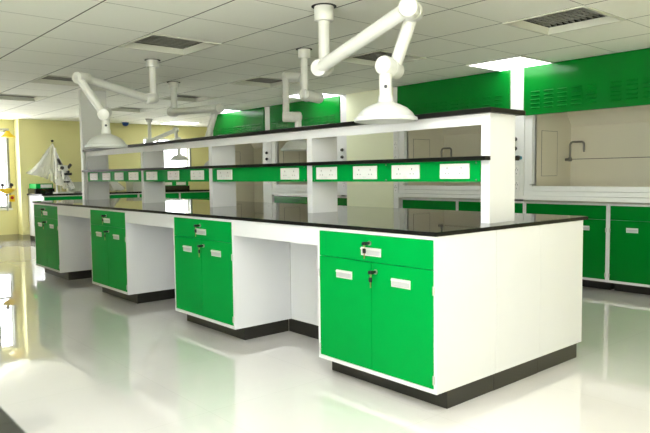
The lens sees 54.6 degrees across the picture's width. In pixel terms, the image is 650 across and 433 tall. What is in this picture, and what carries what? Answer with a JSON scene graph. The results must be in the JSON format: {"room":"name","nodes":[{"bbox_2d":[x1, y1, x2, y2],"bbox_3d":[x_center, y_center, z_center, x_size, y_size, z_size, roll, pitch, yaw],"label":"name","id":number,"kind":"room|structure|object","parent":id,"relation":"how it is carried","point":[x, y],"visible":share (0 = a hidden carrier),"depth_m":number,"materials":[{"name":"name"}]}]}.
{"room":"laboratory","nodes":[
{"label":"laboratory","id":0,"kind":"room"},
{"bbox_2d":[0,119,17,234],"bbox_3d":[-8.364,-0.696,10.103,6.270,2.620,0.200,-4,5,-41],"label":"wall","id":1,"kind":"structure","parent":0,"point":[8,219],"depth_m":12.03,"materials":[{"name":"yellow paint"}]},
{"bbox_2d":[0,131,12,209],"bbox_3d":[-6.704,-0.840,11.490,1.765,1.515,0.190,-4,5,-41],"label":"window","id":2,"kind":"structure","parent":1,"relation":"in","point":[5,140],"depth_m":12.01,"materials":[{"name":"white glass"}]},
{"bbox_2d":[0,234,30,240],"bbox_3d":[-6.357,0.439,11.570,11.100,0.115,0.312,-4,5,-41],"label":"baseboard","id":3,"kind":"structure","parent":1,"relation":"attached to","point":[10,237],"depth_m":12.00,"materials":[{"name":"tile"}]},
{"bbox_2d":[13,119,208,234],"bbox_3d":[-4.007,-0.975,13.539,4.830,2.620,0.300,-4,5,-41],"label":"wall","id":4,"kind":"structure","parent":0,"point":[34,148],"depth_m":12.31,"materials":[{"name":"yellow paint"}]},
{"bbox_2d":[143,137,190,166],"bbox_3d":[-3.486,-1.251,13.863,1.170,0.945,0.190,-4,5,-41],"label":"window","id":5,"kind":"structure","parent":4,"relation":"in","point":[187,151],"depth_m":14.17,"materials":[{"name":"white glass"}]},
{"bbox_2d":[0,240,649,432],"bbox_3d":[-1.414,0.853,5.884,11.500,0.080,16.000,-4,5,-41],"label":"floor","id":6,"kind":"structure","parent":0,"point":[76,356],"depth_m":3.64,"materials":[{"name":"white tile"}]},
{"bbox_2d":[0,128,15,246],"bbox_3d":[-5.582,-0.532,10.910,0.490,2.120,0.310,-4,5,-41],"label":"shower","id":7,"kind":"object","parent":6,"relation":"on","point":[7,134],"visible":1,"depth_m":10.90,"materials":[{"name":"metal"}]},
{"bbox_2d":[0,188,15,193],"bbox_3d":[-5.532,-0.443,10.959,0.310,0.095,0.310,-4,5,-41],"label":"bowl","id":8,"kind":"object","parent":7,"relation":"on","point":[4,190],"depth_m":10.88,"materials":[{"name":"yellow plastic"}]},
{"bbox_2d":[28,195,81,240],"bbox_3d":[-4.989,0.022,11.930,0.896,0.865,0.897,-4,5,-41],"label":"base cabinet","id":9,"kind":"object","parent":6,"relation":"on","point":[62,197],"visible":0.09,"depth_m":11.71,"materials":[{"name":"white laminate"}]},
{"bbox_2d":[27,189,208,195],"bbox_3d":[-3.630,-0.519,13.074,4.555,0.032,0.906,-4,5,-41],"label":"countertop","id":10,"kind":"structure","parent":9,"relation":"on","point":[190,190],"depth_m":12.28,"materials":[{"name":"black stone"}]},
{"bbox_2d":[28,183,54,193],"bbox_3d":[-5.341,-0.526,11.849,0.340,0.185,0.460,-4,5,-41],"label":"power trunking","id":11,"kind":"object","parent":10,"relation":"on","point":[44,188],"visible":0.94,"depth_m":11.70,"materials":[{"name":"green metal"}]},
{"bbox_2d":[53,148,73,193],"bbox_3d":[-4.853,-0.849,11.671,0.318,0.840,0.260,-4,5,-41],"label":"instrument","id":12,"kind":"object","parent":10,"relation":"on","point":[63,168],"visible":1,"depth_m":11.62,"materials":[{"name":"white metal"}]},
{"bbox_2d":[66,182,81,192],"bbox_3d":[-4.743,-0.561,12.088,0.356,0.208,0.296,-4,5,-41],"label":"storage box","id":13,"kind":"object","parent":10,"relation":"on","point":[73,186],"visible":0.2,"depth_m":11.94,"materials":[{"name":"white plastic"}]},
{"bbox_2d":[126,182,141,190],"bbox_3d":[-3.795,-0.618,12.855,0.416,0.198,0.356,-4,5,-41],"label":"storage box","id":14,"kind":"object","parent":10,"relation":"on","point":[130,186],"visible":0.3,"depth_m":12.67,"materials":[{"name":"white plastic"}]},
{"bbox_2d":[165,182,189,190],"bbox_3d":[-3.222,-0.643,13.231,0.720,0.185,0.220,-4,5,-41],"label":"power trunking","id":15,"kind":"object","parent":10,"relation":"on","point":[168,185],"visible":0.53,"depth_m":13.20,"materials":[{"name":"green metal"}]},
{"bbox_2d":[33,203,91,279],"bbox_3d":[-3.151,0.277,7.654,0.548,0.878,0.900,-4,5,-41],"label":"base cabinet","id":16,"kind":"object","parent":6,"relation":"on","point":[62,242],"visible":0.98,"depth_m":7.34,"materials":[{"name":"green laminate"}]},
{"bbox_2d":[58,205,89,217],"bbox_3d":[-2.517,0.313,6.988,0.529,0.878,0.994,-4,5,-41],"label":"panels","id":17,"kind":"object","parent":16,"relation":"attached to","point":[84,212],"visible":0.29,"depth_m":6.75,"materials":[{"name":"white laminate"}]},
{"bbox_2d":[32,197,587,236],"bbox_3d":[-0.981,-0.085,5.912,1.510,0.022,6.365,-4,5,-41],"label":"countertop","id":18,"kind":"structure","parent":16,"relation":"on","point":[421,222],"depth_m":4.30,"materials":[{"name":"black stone"}]},
{"bbox_2d":[78,90,109,199],"bbox_3d":[-2.994,-0.923,8.171,0.330,1.400,0.075,-4,5,-41],"label":"panel","id":19,"kind":"object","parent":18,"relation":"on","point":[90,124],"visible":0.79,"depth_m":8.08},
{"bbox_2d":[82,107,525,223],"bbox_3d":[-0.968,-0.414,5.854,0.365,0.641,6.099,-4,5,-41],"label":"rack","id":20,"kind":"object","parent":18,"relation":"on","point":[495,167],"visible":0.99,"depth_m":4.63,"materials":[{"name":"white laminate"}]},
{"bbox_2d":[82,156,518,171],"bbox_3d":[-0.980,-0.458,5.856,0.355,0.024,6.075,-4,5,-41],"label":"shelf","id":21,"kind":"object","parent":20,"relation":"attached to","point":[466,160],"depth_m":4.51,"materials":[{"name":"black stone"}]},
{"bbox_2d":[83,107,525,151],"bbox_3d":[-0.964,-0.720,5.840,0.345,0.028,6.099,-4,5,-41],"label":"shelf","id":22,"kind":"object","parent":20,"relation":"attached to","point":[486,111],"depth_m":4.55,"materials":[{"name":"black stone"}]},
{"bbox_2d":[110,193,138,197],"bbox_3d":[-4.309,-0.025,12.518,0.896,0.865,0.897,-4,5,-41],"label":"base cabinet","id":23,"kind":"object","parent":6,"relation":"on","point":[129,195],"visible":0.06,"depth_m":12.28,"materials":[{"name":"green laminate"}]},
{"bbox_2d":[90,208,174,303],"bbox_3d":[-1.933,0.355,6.252,0.548,0.878,0.883,-4,5,-41],"label":"base cabinet","id":24,"kind":"object","parent":6,"relation":"on","point":[131,262],"visible":0.99,"depth_m":5.97,"materials":[{"name":"white laminate"}]},
{"bbox_2d":[126,211,172,227],"bbox_3d":[-1.324,0.390,5.614,0.529,0.878,0.936,-4,5,-41],"label":"panels","id":25,"kind":"object","parent":24,"relation":"attached to","point":[143,218],"visible":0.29,"depth_m":5.37,"materials":[{"name":"white laminate"}]},
{"bbox_2d":[138,192,179,198],"bbox_3d":[-3.629,-0.071,13.105,0.896,0.865,0.897,-4,5,-41],"label":"base cabinet","id":26,"kind":"object","parent":6,"relation":"on","point":[176,195],"visible":0.1,"depth_m":12.92,"materials":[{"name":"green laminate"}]},
{"bbox_2d":[180,191,209,199],"bbox_3d":[-2.949,-0.118,13.693,0.896,0.865,0.897,-4,5,-41],"label":"base cabinet","id":27,"kind":"object","parent":6,"relation":"on","point":[201,195],"visible":0.09,"depth_m":13.30,"materials":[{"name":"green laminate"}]},
{"bbox_2d":[173,215,290,339],"bbox_3d":[-0.758,0.430,4.898,0.548,0.878,0.885,-4,5,-41],"label":"base cabinet","id":28,"kind":"object","parent":6,"relation":"on","point":[227,283],"visible":1,"depth_m":4.63,"materials":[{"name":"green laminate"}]},
{"bbox_2d":[213,107,277,201],"bbox_3d":[-1.200,-0.691,11.193,0.846,2.295,1.600,-4,5,-41],"label":"fume hood","id":29,"kind":"object","parent":6,"relation":"on","point":[250,120],"visible":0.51,"depth_m":11.35,"materials":[{"name":"green metal"}]},
{"bbox_2d":[265,107,273,202],"bbox_3d":[-0.893,-0.635,10.296,0.155,2.295,0.157,-4,5,-41],"label":"post","id":30,"kind":"object","parent":6,"relation":"on","point":[268,145],"visible":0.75,"depth_m":10.24,"materials":[{"name":"white plastic"}]},
{"bbox_2d":[233,220,318,338],"bbox_3d":[-0.148,0.465,4.258,0.529,0.878,0.938,-4,5,-41],"label":"panels","id":31,"kind":"object","parent":6,"relation":"on","point":[304,320],"visible":0.48,"depth_m":4.56,"materials":[{"name":"white laminate"}]},
{"bbox_2d":[273,195,307,203],"bbox_3d":[-0.253,0.080,10.160,0.751,0.870,0.931,-4,5,-41],"label":"base cabinet","id":32,"kind":"object","parent":6,"relation":"on","point":[294,199],"visible":0.06,"depth_m":9.89,"materials":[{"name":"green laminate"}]},
{"bbox_2d":[269,96,344,195],"bbox_3d":[-0.030,-1.050,9.810,0.846,1.423,1.670,-4,5,-41],"label":"fume hood","id":33,"kind":"object","parent":32,"relation":"on","point":[328,111],"visible":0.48,"depth_m":9.69,"materials":[{"name":"green metal"}]},
{"bbox_2d":[337,195,346,205],"bbox_3d":[0.332,0.118,9.486,0.751,0.870,0.846,-4,5,-41],"label":"base cabinet","id":34,"kind":"object","parent":6,"relation":"on","point":[341,200],"visible":0.02,"depth_m":9.01,"materials":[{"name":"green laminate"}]},
{"bbox_2d":[340,95,346,194],"bbox_3d":[0.289,-1.005,8.899,0.155,1.402,0.122,-4,5,-41],"label":"post","id":35,"kind":"object","parent":34,"relation":"on","point":[343,149],"visible":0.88,"depth_m":8.87,"materials":[{"name":"white plastic"}]},
{"bbox_2d":[393,87,401,207],"bbox_3d":[0.958,-0.518,8.192,0.120,2.295,0.087,-4,5,-41],"label":"post","id":36,"kind":"object","parent":6,"relation":"on","point":[397,201],"visible":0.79,"depth_m":8.14,"materials":[{"name":"white plastic"}]},
{"bbox_2d":[317,227,495,408],"bbox_3d":[0.420,0.506,3.541,0.548,0.878,0.889,-4,5,-41],"label":"base cabinet","id":37,"kind":"object","parent":6,"relation":"on","point":[414,316],"visible":1,"depth_m":3.28,"materials":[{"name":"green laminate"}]},
{"bbox_2d":[402,198,456,210],"bbox_3d":[1.558,0.196,8.073,0.751,0.870,0.881,-4,5,-41],"label":"base cabinet","id":38,"kind":"object","parent":6,"relation":"on","point":[411,203],"visible":0.1,"depth_m":7.78,"materials":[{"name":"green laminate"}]},
{"bbox_2d":[397,70,534,199],"bbox_3d":[1.775,-0.935,7.731,0.846,1.423,1.640,-4,5,-41],"label":"fume hood","id":39,"kind":"object","parent":38,"relation":"on","point":[492,89],"visible":0.58,"depth_m":7.74,"materials":[{"name":"green metal"}]},
{"bbox_2d":[441,147,451,156],"bbox_3d":[1.599,-0.805,8.375,0.036,0.227,0.227,-4,5,-41],"label":"faucet","id":40,"kind":"object","parent":39,"relation":"on","point":[444,147],"depth_m":8.34,"materials":[{"name":"grey metal"}]},
{"bbox_2d":[457,199,524,212],"bbox_3d":[2.141,0.234,7.402,0.751,0.870,0.891,-4,5,-41],"label":"base cabinet","id":41,"kind":"object","parent":6,"relation":"on","point":[462,205],"visible":0.02,"depth_m":7.29,"materials":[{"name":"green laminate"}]},
{"bbox_2d":[511,68,524,198],"bbox_3d":[2.081,-0.887,6.800,0.200,1.402,0.167,-4,5,-41],"label":"post","id":42,"kind":"object","parent":41,"relation":"on","point":[517,75],"visible":0.57,"depth_m":6.77,"materials":[{"name":"white plastic"}]},
{"bbox_2d":[493,225,540,390],"bbox_3d":[0.990,0.492,3.644,0.445,0.878,0.300,-4,5,-41],"label":"end infill","id":43,"kind":"object","parent":6,"relation":"on","point":[518,250],"visible":0.54,"depth_m":3.52,"materials":[{"name":"white laminate"}]},
{"bbox_2d":[537,220,582,372],"bbox_3d":[1.173,0.454,4.191,0.550,0.878,0.889,-4,5,-41],"label":"base cabinet","id":44,"kind":"object","parent":6,"relation":"on","point":[561,262],"visible":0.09,"depth_m":3.83,"materials":[{"name":"white laminate"}]},
{"bbox_2d":[525,201,613,289],"bbox_3d":[2.732,0.272,6.721,0.751,0.870,0.906,-4,5,-41],"label":"base cabinet","id":45,"kind":"object","parent":6,"relation":"on","point":[595,229],"visible":0.34,"depth_m":6.27,"materials":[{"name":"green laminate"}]},
{"bbox_2d":[523,48,649,204],"bbox_3d":[2.986,-0.857,6.335,0.846,1.423,1.720,-4,5,-41],"label":"fume hood","id":46,"kind":"object","parent":45,"relation":"on","point":[587,120],"visible":1,"depth_m":6.60,"materials":[{"name":"green metal"}]},
{"bbox_2d":[565,141,584,160],"bbox_3d":[2.784,-0.729,7.010,0.036,0.227,0.227,-4,5,-41],"label":"faucet","id":47,"kind":"object","parent":46,"relation":"on","point":[567,158],"depth_m":7.05,"materials":[{"name":"grey metal"}]},
{"bbox_2d":[607,204,649,294],"bbox_3d":[3.320,0.309,6.044,0.751,0.870,0.881,-4,5,-41],"label":"base cabinet","id":48,"kind":"object","parent":6,"relation":"on","point":[628,265],"visible":0.99,"depth_m":5.99,"materials":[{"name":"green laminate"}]},
{"bbox_3d":[-2.626,0.587,2.870,0.750,0.878,0.900,-4,5,-41],"label":"base cabinet","id":49,"kind":"object","parent":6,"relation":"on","visible":0},
{"bbox_2d":[0,407,24,432],"bbox_3d":[-1.775,0.196,1.797,0.745,0.022,3.640,-4,5,-41],"label":"countertop","id":50,"kind":"structure","parent":49,"relation":"on","point":[7,424],"depth_m":0.72,"materials":[{"name":"black stone"}]},
{"bbox_2d":[0,0,649,126],"bbox_3d":[-1.403,-1.485,5.764,11.196,0.001,15.800,-4,5,-41],"label":"ceiling","id":51,"kind":"structure","parent":0,"point":[39,38],"depth_m":5.37,"materials":[{"name":"tile"}]},
{"bbox_2d":[0,93,49,101],"bbox_3d":[-4.231,-1.766,8.693,0.634,0.258,0.634,-4,5,-41],"label":"ceiling vent","id":52,"kind":"object","parent":51,"relation":"in","point":[16,97],"visible":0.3,"depth_m":8.92,"materials":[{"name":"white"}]},
{"bbox_2d":[1,94,34,96],"bbox_3d":[-4.230,-1.709,8.697,0.558,0.041,0.569,-4,5,-41],"label":"grille","id":53,"kind":"object","parent":52,"relation":"attached to","point":[2,95],"depth_m":8.86,"materials":[{"name":"grey metal"}]},
{"bbox_2d":[30,75,79,86],"bbox_3d":[-2.985,-1.686,7.258,0.634,0.258,0.634,-4,5,-41],"label":"ceiling vent","id":54,"kind":"object","parent":51,"relation":"in","point":[47,79],"visible":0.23,"depth_m":7.41,"materials":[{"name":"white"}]},
{"bbox_2d":[44,76,72,80],"bbox_3d":[-2.984,-1.629,7.262,0.558,0.041,0.569,-4,5,-41],"label":"grille","id":55,"kind":"object","parent":54,"relation":"attached to","point":[49,78],"depth_m":7.40,"materials":[{"name":"grey metal"}]},
{"bbox_2d":[72,59,159,147],"bbox_3d":[-1.748,-1.042,5.648,0.438,0.860,0.956,2,5,33],"label":"extraction arm","id":56,"kind":"object","parent":51,"relation":"hanging from","point":[105,139],"visible":1,"depth_m":5.38},
{"bbox_2d":[85,134,127,147],"bbox_3d":[-1.872,-0.650,5.395,0.350,0.115,0.350,-4,5,-41],"label":"hood","id":57,"kind":"object","parent":56,"relation":"attached to","point":[102,140],"depth_m":5.29,"materials":[{"name":"white plastic"}]},
{"bbox_2d":[111,107,156,112],"bbox_3d":[-3.209,-1.892,10.414,0.634,0.258,0.634,-4,5,-41],"label":"ceiling vent","id":58,"kind":"object","parent":51,"relation":"in","point":[123,109],"visible":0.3,"depth_m":10.64,"materials":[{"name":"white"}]},
{"bbox_2d":[145,119,188,160],"bbox_3d":[-3.068,-1.494,12.279,0.810,0.800,0.360,0,4,7],"label":"extraction arm","id":59,"kind":"object","parent":51,"relation":"hanging from","point":[175,130],"visible":0.81,"depth_m":12.17},
{"bbox_2d":[170,154,188,160],"bbox_3d":[-2.841,-1.154,12.275,0.360,0.115,0.360,-4,5,-41],"label":"hood","id":60,"kind":"object","parent":59,"relation":"attached to","point":[177,157],"depth_m":12.16,"materials":[{"name":"white plastic"}]},
{"bbox_2d":[118,33,220,55],"bbox_3d":[-1.324,-1.579,5.345,0.634,0.258,0.634,-4,5,-41],"label":"ceiling vent","id":61,"kind":"object","parent":51,"relation":"in","point":[152,42],"visible":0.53,"depth_m":5.50,"materials":[{"name":"white metal"}]},
{"bbox_2d":[136,35,199,47],"bbox_3d":[-1.323,-1.523,5.349,0.558,0.041,0.569,-4,5,-41],"label":"grille","id":62,"kind":"object","parent":61,"relation":"attached to","point":[153,41],"depth_m":5.50,"materials":[{"name":"grey metal"}]},
{"bbox_2d":[159,121,200,124],"bbox_3d":[-3.016,-1.944,13.099,0.634,0.012,0.634,-4,5,-41],"label":"recessed light","id":63,"kind":"object","parent":51,"relation":"in","point":[169,122],"visible":1,"depth_m":13.05,"materials":[{"name":"white plastic"}]},
{"bbox_2d":[161,122,194,124],"bbox_3d":[-3.016,-1.944,13.099,0.604,0.006,0.604,-4,5,-41],"label":"diffuser","id":64,"kind":"object","parent":63,"relation":"attached to","point":[177,123],"depth_m":13.15,"materials":[{"name":"white plastic"}]},
{"bbox_2d":[159,94,217,101],"bbox_3d":[-1.963,-1.812,8.979,0.634,0.258,0.634,-4,5,-41],"label":"ceiling vent","id":65,"kind":"object","parent":51,"relation":"in","point":[180,97],"visible":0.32,"depth_m":9.21,"materials":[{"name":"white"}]},
{"bbox_2d":[177,95,198,97],"bbox_3d":[-1.962,-1.755,8.982,0.558,0.041,0.569,-4,5,-41],"label":"grille","id":66,"kind":"object","parent":65,"relation":"attached to","point":[178,96],"depth_m":9.20,"materials":[{"name":"grey metal"}]},
{"bbox_2d":[167,81,223,165],"bbox_3d":[-1.489,-1.070,7.287,0.881,1.024,0.340,1,4,22],"label":"extraction arm","id":67,"kind":"object","parent":51,"relation":"hanging from","point":[173,111],"visible":0.55,"depth_m":7.22},
{"bbox_2d":[220,109,241,113],"bbox_3d":[-1.834,-1.804,10.772,0.634,0.012,0.634,-4,5,-41],"label":"recessed light","id":68,"kind":"object","parent":51,"relation":"in","point":[225,110],"visible":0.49,"depth_m":10.70,"materials":[{"name":"white plastic"}]},
{"bbox_2d":[222,110,236,113],"bbox_3d":[-1.834,-1.804,10.772,0.604,0.006,0.604,-4,5,-41],"label":"diffuser","id":69,"kind":"object","parent":68,"relation":"attached to","point":[225,111],"depth_m":10.85,"materials":[{"name":"white plastic"}]},
{"bbox_2d":[228,76,298,87],"bbox_3d":[-0.717,-1.732,7.543,0.634,0.258,0.634,-4,5,-41],"label":"ceiling vent","id":70,"kind":"object","parent":51,"relation":"in","point":[258,81],"visible":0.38,"depth_m":7.75,"materials":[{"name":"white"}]},
{"bbox_2d":[248,78,280,82],"bbox_3d":[-0.717,-1.675,7.547,0.558,0.041,0.569,-4,5,-41],"label":"grille","id":71,"kind":"object","parent":70,"relation":"attached to","point":[257,80],"depth_m":7.75,"materials":[{"name":"grey metal"}]},
{"bbox_2d":[281,48,323,150],"bbox_3d":[-0.222,-1.080,6.061,0.352,0.874,0.991,-2,4,-18],"label":"extraction arm","id":72,"kind":"object","parent":51,"relation":"hanging from","point":[307,95],"visible":0.88,"depth_m":6.09},
{"bbox_2d":[281,139,306,150],"bbox_3d":[-0.262,-0.709,6.218,0.350,0.115,0.350,-4,5,-41],"label":"hood","id":73,"kind":"object","parent":72,"relation":"attached to","point":[293,145],"depth_m":6.09,"materials":[{"name":"white plastic"}]},
{"bbox_2d":[320,92,343,97],"bbox_3d":[-0.002,-1.694,8.762,0.472,0.012,0.400,-4,5,-41],"label":"recessed light","id":74,"kind":"object","parent":51,"relation":"in","point":[326,95],"depth_m":8.81,"materials":[{"name":"white plastic"}]},
{"bbox_2d":[289,94,341,97],"bbox_3d":[-0.173,-1.698,8.858,0.604,0.006,0.604,-4,5,-41],"label":"diffuser","id":75,"kind":"object","parent":74,"relation":"attached to","point":[291,95],"depth_m":8.83,"materials":[{"name":"white plastic"}]},
{"bbox_2d":[311,0,423,123],"bbox_3d":[0.202,-0.971,3.849,0.372,0.810,0.983,-4,5,-41],"label":"extraction arm","id":76,"kind":"object","parent":51,"relation":"hanging from","point":[409,12],"visible":1,"depth_m":3.67},
{"bbox_2d":[354,101,417,123],"bbox_3d":[0.357,-0.615,3.698,0.372,0.115,0.372,-4,5,-41],"label":"hood","id":77,"kind":"object","parent":76,"relation":"attached to","point":[381,112],"depth_m":3.59,"materials":[{"name":"white plastic"}]},
{"bbox_2d":[342,50,425,66],"bbox_3d":[0.528,-1.652,6.109,0.634,0.258,0.634,-4,5,-41],"label":"ceiling vent","id":78,"kind":"object","parent":51,"relation":"in","point":[367,59],"visible":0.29,"depth_m":6.24,"materials":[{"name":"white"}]},
{"bbox_2d":[356,51,392,59],"bbox_3d":[0.529,-1.595,6.112,0.558,0.041,0.569,-4,5,-41],"label":"grille","id":79,"kind":"object","parent":78,"relation":"attached to","point":[372,56],"depth_m":6.24,"materials":[{"name":"grey metal"}]},
{"bbox_2d":[466,55,554,70],"bbox_3d":[1.903,-1.565,6.466,0.634,0.012,0.634,-4,5,-41],"label":"recessed light","id":80,"kind":"object","parent":51,"relation":"in","point":[516,62],"visible":1,"depth_m":6.42,"materials":[{"name":"white plastic"}]},
{"bbox_2d":[502,5,625,34],"bbox_3d":[1.774,-1.572,4.673,0.634,0.258,0.634,-4,5,-41],"label":"ceiling vent","id":81,"kind":"object","parent":51,"relation":"in","point":[580,17],"visible":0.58,"depth_m":4.81,"materials":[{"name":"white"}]},
{"bbox_2d":[525,8,605,26],"bbox_3d":[1.775,-1.516,4.677,0.558,0.041,0.569,-4,5,-41],"label":"grille","id":82,"kind":"object","parent":81,"relation":"attached to","point":[566,16],"depth_m":4.80,"materials":[{"name":"grey metal"}]},
{"bbox_2d":[346,87,393,207],"bbox_3d":[0.910,-0.720,8.785,0.835,2.620,0.885,-4,5,-41],"label":"wall","id":83,"kind":"structure","parent":0,"point":[378,146],"depth_m":8.52,"materials":[{"name":"beige paint"}]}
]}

